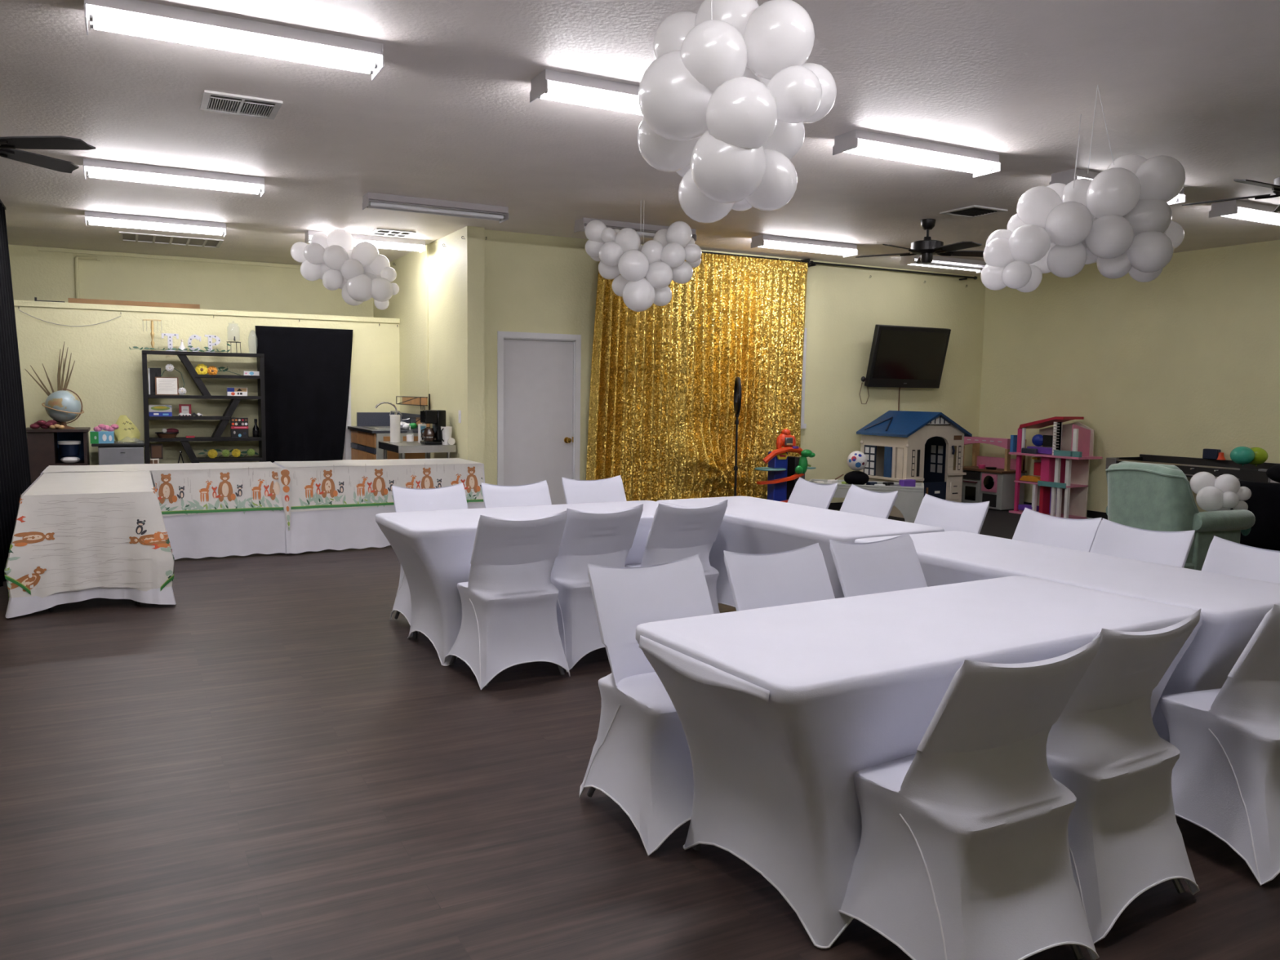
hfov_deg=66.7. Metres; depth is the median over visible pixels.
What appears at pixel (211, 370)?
sunflower
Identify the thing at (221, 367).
leaf spray
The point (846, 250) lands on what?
fluorescent fixture
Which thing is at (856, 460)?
soccer ball
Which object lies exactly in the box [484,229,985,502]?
wall
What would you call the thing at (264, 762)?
floor
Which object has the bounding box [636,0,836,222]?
cluster
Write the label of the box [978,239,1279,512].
wall
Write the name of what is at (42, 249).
trim
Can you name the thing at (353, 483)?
printed sheet
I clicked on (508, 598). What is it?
folding chair
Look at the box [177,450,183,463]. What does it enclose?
easel stand
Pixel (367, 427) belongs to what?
sink
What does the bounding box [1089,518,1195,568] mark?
folding chair
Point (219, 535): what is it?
tablecloth
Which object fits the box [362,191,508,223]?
fluorescent fixture
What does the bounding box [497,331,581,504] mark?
door
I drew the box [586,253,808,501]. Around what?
curtain
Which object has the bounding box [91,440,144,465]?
cabinet
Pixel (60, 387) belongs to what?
bundle
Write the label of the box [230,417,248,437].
game box
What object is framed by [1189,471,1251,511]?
pile
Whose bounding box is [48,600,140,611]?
folding table
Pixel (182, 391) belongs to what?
rose
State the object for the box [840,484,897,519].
folding chair
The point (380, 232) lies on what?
ceiling vent
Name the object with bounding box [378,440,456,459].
steel table
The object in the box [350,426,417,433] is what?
countertop
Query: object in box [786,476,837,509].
folding chair
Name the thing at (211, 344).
marquee letter
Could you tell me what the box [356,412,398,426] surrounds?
backsplash
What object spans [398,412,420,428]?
backsplash
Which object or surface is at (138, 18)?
fluorescent fixture
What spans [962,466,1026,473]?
countertop
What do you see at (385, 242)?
fluorescent fixture
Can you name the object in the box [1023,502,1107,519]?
baseboard
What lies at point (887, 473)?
shutter
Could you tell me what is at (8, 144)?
ceiling fan
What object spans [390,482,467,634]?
folding chair
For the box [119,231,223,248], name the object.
ceiling vent
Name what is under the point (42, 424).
cloth
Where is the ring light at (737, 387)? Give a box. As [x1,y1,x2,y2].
[733,376,741,496]
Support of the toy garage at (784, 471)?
on the carpet
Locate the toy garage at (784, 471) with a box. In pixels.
[754,428,815,502]
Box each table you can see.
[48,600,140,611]
[375,500,679,666]
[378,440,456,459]
[635,576,1203,948]
[656,496,944,607]
[808,479,924,523]
[854,530,1279,742]
[1105,453,1279,483]
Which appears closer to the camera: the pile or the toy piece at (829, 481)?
the pile
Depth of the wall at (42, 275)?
12.31 m
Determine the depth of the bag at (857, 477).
10.94 m
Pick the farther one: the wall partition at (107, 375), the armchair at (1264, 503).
the wall partition at (107, 375)
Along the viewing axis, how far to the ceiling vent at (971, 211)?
8.54 m
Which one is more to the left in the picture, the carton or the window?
the carton
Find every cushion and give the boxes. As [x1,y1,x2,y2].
[1118,461,1180,470]
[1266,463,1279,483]
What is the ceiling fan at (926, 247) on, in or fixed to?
hanging from the ceiling
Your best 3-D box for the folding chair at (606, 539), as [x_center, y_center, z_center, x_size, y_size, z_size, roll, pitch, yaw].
[-0.304,0.542,5.336,0.523,0.852,0.556,-2,6,-33]
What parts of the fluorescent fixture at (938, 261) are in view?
plate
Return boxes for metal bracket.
[34,297,65,302]
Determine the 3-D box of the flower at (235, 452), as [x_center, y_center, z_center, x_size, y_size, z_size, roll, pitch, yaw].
[-4.669,-0.312,11.209,0.134,0.100,0.063,0,5,-11]
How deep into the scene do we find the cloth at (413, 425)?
11.04 m
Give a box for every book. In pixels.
[147,367,161,395]
[1009,435,1017,452]
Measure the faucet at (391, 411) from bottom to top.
0.210 m
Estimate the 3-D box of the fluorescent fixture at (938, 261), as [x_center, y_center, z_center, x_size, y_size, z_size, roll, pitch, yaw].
[3.632,-2.564,11.527,1.232,0.112,0.236,-2,6,-28]
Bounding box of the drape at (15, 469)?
[0,199,31,586]
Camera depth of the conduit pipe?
11.79 m
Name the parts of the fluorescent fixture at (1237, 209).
plate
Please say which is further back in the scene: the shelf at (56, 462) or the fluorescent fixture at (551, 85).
the shelf at (56, 462)
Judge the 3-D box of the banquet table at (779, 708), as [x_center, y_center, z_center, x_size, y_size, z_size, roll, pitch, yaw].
[0.928,0.812,3.170,1.860,0.738,0.760,-2,6,-31]
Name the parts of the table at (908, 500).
skirt leg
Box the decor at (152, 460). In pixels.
[150,458,159,463]
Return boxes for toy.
[1031,434,1043,446]
[1217,452,1225,460]
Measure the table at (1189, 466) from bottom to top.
0.818 m
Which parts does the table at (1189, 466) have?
rail, rail trim, rail, rail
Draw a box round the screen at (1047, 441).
[1042,435,1053,447]
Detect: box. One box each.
[89,431,114,443]
[148,404,172,416]
[226,387,247,395]
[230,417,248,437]
[243,371,259,375]
[1202,448,1221,459]
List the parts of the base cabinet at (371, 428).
drawer, cabinet door, pull rail, pull rail, drawer, cabinet door, pull rail, drawer, cabinet door, panel, frame, panel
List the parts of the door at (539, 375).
knob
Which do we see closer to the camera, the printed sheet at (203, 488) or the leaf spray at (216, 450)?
the printed sheet at (203, 488)
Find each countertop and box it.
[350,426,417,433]
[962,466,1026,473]
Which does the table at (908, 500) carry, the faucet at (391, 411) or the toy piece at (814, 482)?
the toy piece at (814, 482)
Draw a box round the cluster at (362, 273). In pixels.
[290,226,399,310]
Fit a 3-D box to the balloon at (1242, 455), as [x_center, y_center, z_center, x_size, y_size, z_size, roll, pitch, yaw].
[6.005,-0.239,9.701,0.213,0.193,0.213,-2,6,-28]
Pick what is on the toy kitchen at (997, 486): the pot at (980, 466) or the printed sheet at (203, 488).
the pot at (980, 466)
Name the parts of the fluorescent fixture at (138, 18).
plate, plate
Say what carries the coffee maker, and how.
on the steel table at (415, 446)
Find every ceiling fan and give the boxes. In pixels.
[0,135,95,173]
[855,218,983,263]
[1182,177,1279,213]
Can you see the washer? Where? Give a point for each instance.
(988, 481)
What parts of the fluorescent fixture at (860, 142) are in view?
plate, plate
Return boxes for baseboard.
[827,502,843,510]
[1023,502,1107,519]
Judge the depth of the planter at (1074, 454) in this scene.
11.38 m
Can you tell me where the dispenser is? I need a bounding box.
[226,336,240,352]
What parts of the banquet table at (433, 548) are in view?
leg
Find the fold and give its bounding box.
[276,467,292,530]
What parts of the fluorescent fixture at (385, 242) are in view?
plate, plate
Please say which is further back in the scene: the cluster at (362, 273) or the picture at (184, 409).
the picture at (184, 409)
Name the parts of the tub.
lid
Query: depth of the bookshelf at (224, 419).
10.96 m
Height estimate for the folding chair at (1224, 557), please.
0.852 m
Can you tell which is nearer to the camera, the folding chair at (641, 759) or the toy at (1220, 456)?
the folding chair at (641, 759)
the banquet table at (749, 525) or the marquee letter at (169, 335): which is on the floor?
the banquet table at (749, 525)
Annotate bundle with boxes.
[25,342,75,425]
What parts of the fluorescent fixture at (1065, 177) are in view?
plate, plate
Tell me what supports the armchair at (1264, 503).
on the carpet
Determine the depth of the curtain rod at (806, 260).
11.29 m
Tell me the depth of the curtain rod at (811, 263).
12.26 m
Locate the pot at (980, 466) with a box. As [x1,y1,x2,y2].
[977,464,985,468]
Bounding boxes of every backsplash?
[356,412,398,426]
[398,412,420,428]
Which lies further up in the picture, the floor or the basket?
the basket
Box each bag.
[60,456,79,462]
[114,414,140,441]
[400,422,409,429]
[843,471,869,484]
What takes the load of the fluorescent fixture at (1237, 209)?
attached to the ceiling
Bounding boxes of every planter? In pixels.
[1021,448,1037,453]
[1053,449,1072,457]
[1071,451,1082,457]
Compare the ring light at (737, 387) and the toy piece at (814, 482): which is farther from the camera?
the toy piece at (814, 482)
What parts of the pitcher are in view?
handle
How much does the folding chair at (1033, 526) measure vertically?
0.852 m
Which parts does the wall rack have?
wire rail, wire rail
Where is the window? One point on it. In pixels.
(803, 425)
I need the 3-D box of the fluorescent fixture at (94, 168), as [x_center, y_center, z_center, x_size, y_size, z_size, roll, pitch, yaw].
[-3.532,-2.299,7.422,1.232,0.112,0.236,-2,6,-28]
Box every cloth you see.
[30,420,57,429]
[48,423,64,429]
[165,428,178,432]
[254,325,352,462]
[408,422,417,428]
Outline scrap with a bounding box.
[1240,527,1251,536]
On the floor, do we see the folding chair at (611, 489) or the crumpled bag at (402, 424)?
the folding chair at (611, 489)
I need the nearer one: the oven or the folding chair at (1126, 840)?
the folding chair at (1126, 840)
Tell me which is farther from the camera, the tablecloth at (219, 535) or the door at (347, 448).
the door at (347, 448)
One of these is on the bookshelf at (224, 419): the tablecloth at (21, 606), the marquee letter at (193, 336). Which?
the marquee letter at (193, 336)
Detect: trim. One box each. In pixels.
[13,300,399,323]
[38,247,301,268]
[426,244,428,409]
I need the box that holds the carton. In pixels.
[417,423,426,442]
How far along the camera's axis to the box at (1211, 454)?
10.34 m
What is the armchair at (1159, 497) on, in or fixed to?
on the carpet
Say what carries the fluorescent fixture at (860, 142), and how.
attached to the ceiling
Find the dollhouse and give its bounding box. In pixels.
[1008,416,1102,519]
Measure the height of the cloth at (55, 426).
0.054 m
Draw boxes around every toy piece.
[813,480,824,483]
[827,479,838,484]
[866,481,877,484]
[882,481,893,485]
[898,479,915,486]
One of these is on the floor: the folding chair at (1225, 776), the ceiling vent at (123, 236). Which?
the folding chair at (1225, 776)
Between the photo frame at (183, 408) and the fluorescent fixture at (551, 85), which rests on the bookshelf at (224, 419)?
the photo frame at (183, 408)
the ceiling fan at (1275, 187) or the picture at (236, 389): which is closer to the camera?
the ceiling fan at (1275, 187)
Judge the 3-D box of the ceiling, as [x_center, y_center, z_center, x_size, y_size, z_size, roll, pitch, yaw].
[0.309,-2.233,6.126,14.550,0.100,17.100,-2,6,-28]
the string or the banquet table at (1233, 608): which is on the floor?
the banquet table at (1233, 608)
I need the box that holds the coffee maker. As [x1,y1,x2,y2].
[420,409,445,444]
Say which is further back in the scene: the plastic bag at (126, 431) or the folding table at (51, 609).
the plastic bag at (126, 431)
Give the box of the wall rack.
[395,394,430,427]
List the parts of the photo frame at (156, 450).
panel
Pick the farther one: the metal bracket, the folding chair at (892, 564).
the metal bracket
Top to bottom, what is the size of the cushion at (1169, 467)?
0.558 m
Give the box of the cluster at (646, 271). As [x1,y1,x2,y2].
[585,217,702,311]
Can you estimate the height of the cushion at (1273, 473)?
0.160 m
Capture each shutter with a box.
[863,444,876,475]
[883,446,892,477]
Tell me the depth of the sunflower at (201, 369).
10.96 m
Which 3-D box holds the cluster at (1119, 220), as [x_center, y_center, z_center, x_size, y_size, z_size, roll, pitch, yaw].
[2.563,-1.580,5.523,1.189,1.030,0.631,-1,6,-21]
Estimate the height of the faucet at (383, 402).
0.309 m
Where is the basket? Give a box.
[155,431,178,438]
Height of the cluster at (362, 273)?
0.830 m
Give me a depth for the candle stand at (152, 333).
10.77 m
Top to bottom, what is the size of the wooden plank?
0.054 m
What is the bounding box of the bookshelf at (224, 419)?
[142,350,266,463]
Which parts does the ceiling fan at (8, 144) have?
blade, blade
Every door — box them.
[342,379,351,459]
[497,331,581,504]
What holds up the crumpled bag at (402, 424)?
on the base cabinet at (371, 428)
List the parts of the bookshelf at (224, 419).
panel, shelf, panel, shelf, shelf, shelf, shelf, panel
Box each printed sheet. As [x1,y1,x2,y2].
[4,471,174,598]
[41,461,283,516]
[274,457,484,511]
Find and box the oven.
[962,479,980,502]
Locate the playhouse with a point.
(926, 447)
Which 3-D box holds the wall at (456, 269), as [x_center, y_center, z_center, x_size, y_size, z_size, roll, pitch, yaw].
[-2.646,-1.184,11.745,0.180,3.080,4.230,-2,6,-28]
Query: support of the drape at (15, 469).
hanging from the ceiling
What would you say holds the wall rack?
attached to the wall at (456, 269)
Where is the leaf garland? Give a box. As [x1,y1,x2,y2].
[128,343,231,351]
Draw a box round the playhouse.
[856,410,972,518]
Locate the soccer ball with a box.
[847,451,866,471]
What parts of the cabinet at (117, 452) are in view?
fridge door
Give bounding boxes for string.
[19,310,120,326]
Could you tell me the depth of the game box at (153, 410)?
10.80 m
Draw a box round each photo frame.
[150,444,163,458]
[178,404,191,416]
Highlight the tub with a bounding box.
[57,440,80,456]
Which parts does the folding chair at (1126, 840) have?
leg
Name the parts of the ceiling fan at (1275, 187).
blade, blade, motor, blade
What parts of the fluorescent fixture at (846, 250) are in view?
plate, plate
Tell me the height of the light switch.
0.130 m
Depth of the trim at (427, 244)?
11.04 m
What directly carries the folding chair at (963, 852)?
on the floor
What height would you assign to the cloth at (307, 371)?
2.142 m
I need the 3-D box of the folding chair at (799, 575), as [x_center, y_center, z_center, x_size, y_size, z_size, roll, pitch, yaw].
[0.625,0.705,3.679,0.523,0.852,0.556,-2,6,-30]
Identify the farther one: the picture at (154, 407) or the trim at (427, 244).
the trim at (427, 244)
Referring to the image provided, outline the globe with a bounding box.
[41,388,84,429]
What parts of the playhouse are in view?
pane, pane, pane, pane, pane, pane, sill, sill, pane, pane, pane, half door, gable panel, pane, pane, pane, letter panel, sill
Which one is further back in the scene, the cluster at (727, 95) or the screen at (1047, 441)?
the screen at (1047, 441)
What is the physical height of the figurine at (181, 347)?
0.140 m
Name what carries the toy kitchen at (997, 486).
on the carpet
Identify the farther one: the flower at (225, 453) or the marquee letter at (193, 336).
the flower at (225, 453)
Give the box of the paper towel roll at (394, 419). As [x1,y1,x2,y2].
[388,412,402,443]
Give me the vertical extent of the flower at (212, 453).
0.106 m
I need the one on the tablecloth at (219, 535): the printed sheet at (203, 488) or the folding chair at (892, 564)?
the printed sheet at (203, 488)
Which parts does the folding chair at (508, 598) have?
leg, leg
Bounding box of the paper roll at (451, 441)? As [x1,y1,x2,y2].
[447,437,455,444]
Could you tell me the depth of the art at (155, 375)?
10.82 m
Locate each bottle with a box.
[253,418,258,437]
[406,425,413,441]
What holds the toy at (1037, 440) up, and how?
on the dollhouse
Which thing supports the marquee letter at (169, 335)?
on the bookshelf at (224, 419)
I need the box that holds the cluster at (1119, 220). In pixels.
[980,84,1185,292]
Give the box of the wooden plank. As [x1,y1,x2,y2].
[67,297,199,309]
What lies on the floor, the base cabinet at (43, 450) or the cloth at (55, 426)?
the base cabinet at (43, 450)
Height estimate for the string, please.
0.152 m
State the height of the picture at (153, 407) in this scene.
0.049 m
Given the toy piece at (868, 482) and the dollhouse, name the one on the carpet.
the dollhouse
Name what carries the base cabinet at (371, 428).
on the floor
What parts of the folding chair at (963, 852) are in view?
leg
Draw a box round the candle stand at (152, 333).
[142,319,161,350]
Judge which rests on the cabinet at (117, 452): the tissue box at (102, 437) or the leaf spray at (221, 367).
the tissue box at (102, 437)
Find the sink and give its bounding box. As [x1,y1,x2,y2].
[362,426,412,429]
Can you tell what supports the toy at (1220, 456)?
on the table at (1189, 466)
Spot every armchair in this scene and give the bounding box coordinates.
[1105,461,1255,570]
[1230,480,1279,551]
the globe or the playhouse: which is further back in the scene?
the playhouse
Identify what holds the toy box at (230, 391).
on the bookshelf at (224, 419)
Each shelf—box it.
[54,460,84,465]
[982,493,996,506]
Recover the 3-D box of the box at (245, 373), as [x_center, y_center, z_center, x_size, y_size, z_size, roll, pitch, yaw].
[-4.485,-1.230,11.226,0.165,0.050,0.071,-2,6,-28]
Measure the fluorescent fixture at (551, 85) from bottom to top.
0.112 m
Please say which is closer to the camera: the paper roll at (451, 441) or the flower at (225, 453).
the paper roll at (451, 441)
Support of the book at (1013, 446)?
on the dollhouse
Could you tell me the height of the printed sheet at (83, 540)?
0.758 m
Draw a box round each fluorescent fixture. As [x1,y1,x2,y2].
[83,158,265,197]
[84,0,383,80]
[84,210,226,237]
[305,230,426,253]
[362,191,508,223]
[529,68,641,115]
[573,217,697,240]
[751,234,857,257]
[832,128,1000,177]
[899,254,986,272]
[1048,168,1186,204]
[1208,200,1279,225]
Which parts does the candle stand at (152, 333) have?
stem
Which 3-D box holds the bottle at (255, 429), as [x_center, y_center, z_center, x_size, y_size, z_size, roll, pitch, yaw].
[-4.463,-0.604,11.305,0.069,0.210,0.069,-2,6,-28]
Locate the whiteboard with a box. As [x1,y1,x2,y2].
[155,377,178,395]
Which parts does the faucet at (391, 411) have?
spout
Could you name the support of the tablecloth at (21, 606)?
on the folding table at (51, 609)
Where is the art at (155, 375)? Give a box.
[153,373,158,391]
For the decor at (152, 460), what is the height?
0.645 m
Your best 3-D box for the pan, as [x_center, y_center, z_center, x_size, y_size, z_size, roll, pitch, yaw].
[4.571,-0.153,12.665,0.140,0.030,0.140,-2,6,-28]
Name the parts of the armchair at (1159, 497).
arm panel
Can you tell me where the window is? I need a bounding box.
[800,328,806,428]
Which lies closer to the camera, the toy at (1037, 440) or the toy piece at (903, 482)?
the toy piece at (903, 482)
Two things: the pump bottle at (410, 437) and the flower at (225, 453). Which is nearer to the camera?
the pump bottle at (410, 437)
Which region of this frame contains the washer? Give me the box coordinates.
[981,473,997,492]
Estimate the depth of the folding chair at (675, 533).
5.43 m
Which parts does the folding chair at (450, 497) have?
leg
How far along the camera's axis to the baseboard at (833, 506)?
12.30 m
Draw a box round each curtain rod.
[701,251,810,267]
[809,260,977,279]
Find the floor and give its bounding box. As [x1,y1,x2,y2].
[0,545,1279,959]
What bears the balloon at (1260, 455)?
on the table at (1189, 466)
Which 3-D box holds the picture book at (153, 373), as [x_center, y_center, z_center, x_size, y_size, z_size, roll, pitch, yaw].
[-5.405,-1.098,10.840,0.130,0.300,0.041,-2,6,-28]
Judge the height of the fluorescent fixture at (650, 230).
0.112 m
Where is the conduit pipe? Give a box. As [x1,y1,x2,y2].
[74,255,100,298]
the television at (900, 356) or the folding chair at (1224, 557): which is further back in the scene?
the television at (900, 356)
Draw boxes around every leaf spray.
[198,448,258,456]
[217,366,228,372]
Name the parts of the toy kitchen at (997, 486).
control panel, post, canopy post, post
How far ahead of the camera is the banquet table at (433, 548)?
5.31 m
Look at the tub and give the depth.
10.16 m
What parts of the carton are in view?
blue panel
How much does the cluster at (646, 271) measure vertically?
0.950 m
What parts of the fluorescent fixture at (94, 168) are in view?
plate, plate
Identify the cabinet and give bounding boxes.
[26,426,90,484]
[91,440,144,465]
[347,412,426,459]
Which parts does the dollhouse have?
post, post, post, post, post, curtain panel, panel, floor panel, post, floor panel, ladder panel, post, post, post, post, post, post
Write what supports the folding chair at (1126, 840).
on the floor
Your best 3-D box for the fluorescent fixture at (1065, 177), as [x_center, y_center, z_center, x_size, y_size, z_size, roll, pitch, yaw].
[3.591,-2.183,7.290,1.232,0.112,0.236,-2,6,-28]
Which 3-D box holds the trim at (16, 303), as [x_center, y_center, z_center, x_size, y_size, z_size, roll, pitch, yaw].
[-6.182,-1.902,10.668,7.040,0.060,0.225,-2,6,-28]
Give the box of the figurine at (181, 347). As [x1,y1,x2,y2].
[177,339,186,351]
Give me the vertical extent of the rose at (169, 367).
0.140 m
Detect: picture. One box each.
[151,405,169,410]
[153,406,167,408]
[181,405,189,413]
[234,387,246,391]
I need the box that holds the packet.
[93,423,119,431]
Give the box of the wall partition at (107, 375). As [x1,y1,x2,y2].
[14,306,399,465]
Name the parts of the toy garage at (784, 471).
panel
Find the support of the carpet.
on the floor
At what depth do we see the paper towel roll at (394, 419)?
10.38 m
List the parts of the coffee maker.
carafe handle, water tank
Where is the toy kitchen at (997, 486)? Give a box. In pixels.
[961,436,1026,510]
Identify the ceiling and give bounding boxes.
[0,0,1279,275]
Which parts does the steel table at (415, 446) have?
leg, leg, leg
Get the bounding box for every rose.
[160,364,173,376]
[173,368,186,395]
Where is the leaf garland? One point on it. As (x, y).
(135, 347)
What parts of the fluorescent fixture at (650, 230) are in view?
plate, plate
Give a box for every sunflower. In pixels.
[195,364,217,374]
[207,365,239,374]
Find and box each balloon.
[1230,446,1254,466]
[1248,447,1267,466]
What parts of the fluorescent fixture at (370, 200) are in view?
plate, plate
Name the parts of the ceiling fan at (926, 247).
blade, blade, blade, motor, blade, blade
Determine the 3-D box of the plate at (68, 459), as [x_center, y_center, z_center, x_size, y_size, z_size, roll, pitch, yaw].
[-5.976,-0.211,10.207,0.182,0.070,0.140,-2,6,-28]
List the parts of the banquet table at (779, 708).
leg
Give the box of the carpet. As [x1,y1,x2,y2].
[836,508,1088,539]
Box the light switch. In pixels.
[457,410,461,422]
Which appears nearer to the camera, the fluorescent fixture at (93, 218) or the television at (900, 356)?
the fluorescent fixture at (93, 218)
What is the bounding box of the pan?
[985,466,996,469]
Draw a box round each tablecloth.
[4,474,176,617]
[40,465,286,559]
[273,462,484,554]
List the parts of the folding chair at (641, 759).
leg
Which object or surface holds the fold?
hanging from the tablecloth at (315, 531)
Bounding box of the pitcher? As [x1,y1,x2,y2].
[440,426,452,444]
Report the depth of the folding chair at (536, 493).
6.42 m
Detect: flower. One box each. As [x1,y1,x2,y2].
[205,448,217,457]
[218,449,230,457]
[229,448,240,457]
[244,448,254,456]
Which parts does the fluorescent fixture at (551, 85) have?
plate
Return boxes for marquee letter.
[161,333,178,351]
[187,334,200,351]
[204,334,220,352]
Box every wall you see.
[8,244,373,317]
[373,226,484,475]
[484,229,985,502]
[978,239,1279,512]
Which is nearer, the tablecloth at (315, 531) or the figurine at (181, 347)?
the tablecloth at (315, 531)
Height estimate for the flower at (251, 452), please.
0.096 m
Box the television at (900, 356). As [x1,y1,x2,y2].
[859,324,951,410]
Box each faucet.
[375,401,397,414]
[388,410,409,422]
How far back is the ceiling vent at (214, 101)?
5.62 m
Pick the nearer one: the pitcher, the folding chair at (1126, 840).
the folding chair at (1126, 840)
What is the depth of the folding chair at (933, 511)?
5.81 m
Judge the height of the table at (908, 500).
0.449 m
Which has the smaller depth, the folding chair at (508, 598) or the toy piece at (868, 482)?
the folding chair at (508, 598)
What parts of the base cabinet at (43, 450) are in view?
panel, door panel, panel, panel, panel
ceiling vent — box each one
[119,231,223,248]
[200,89,282,119]
[368,227,415,237]
[939,204,1007,217]
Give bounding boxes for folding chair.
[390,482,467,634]
[444,510,570,689]
[480,480,551,507]
[550,503,643,672]
[561,475,626,503]
[579,554,714,855]
[625,499,728,613]
[723,542,835,611]
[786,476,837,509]
[829,532,927,597]
[838,635,1101,959]
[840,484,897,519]
[914,493,989,533]
[1012,507,1102,551]
[1046,608,1201,943]
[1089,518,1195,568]
[1158,604,1279,885]
[1201,535,1279,583]
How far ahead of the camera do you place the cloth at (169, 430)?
10.89 m
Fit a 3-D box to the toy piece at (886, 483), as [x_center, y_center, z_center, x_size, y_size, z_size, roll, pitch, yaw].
[2.812,0.050,11.019,0.100,0.050,0.080,-2,6,-28]

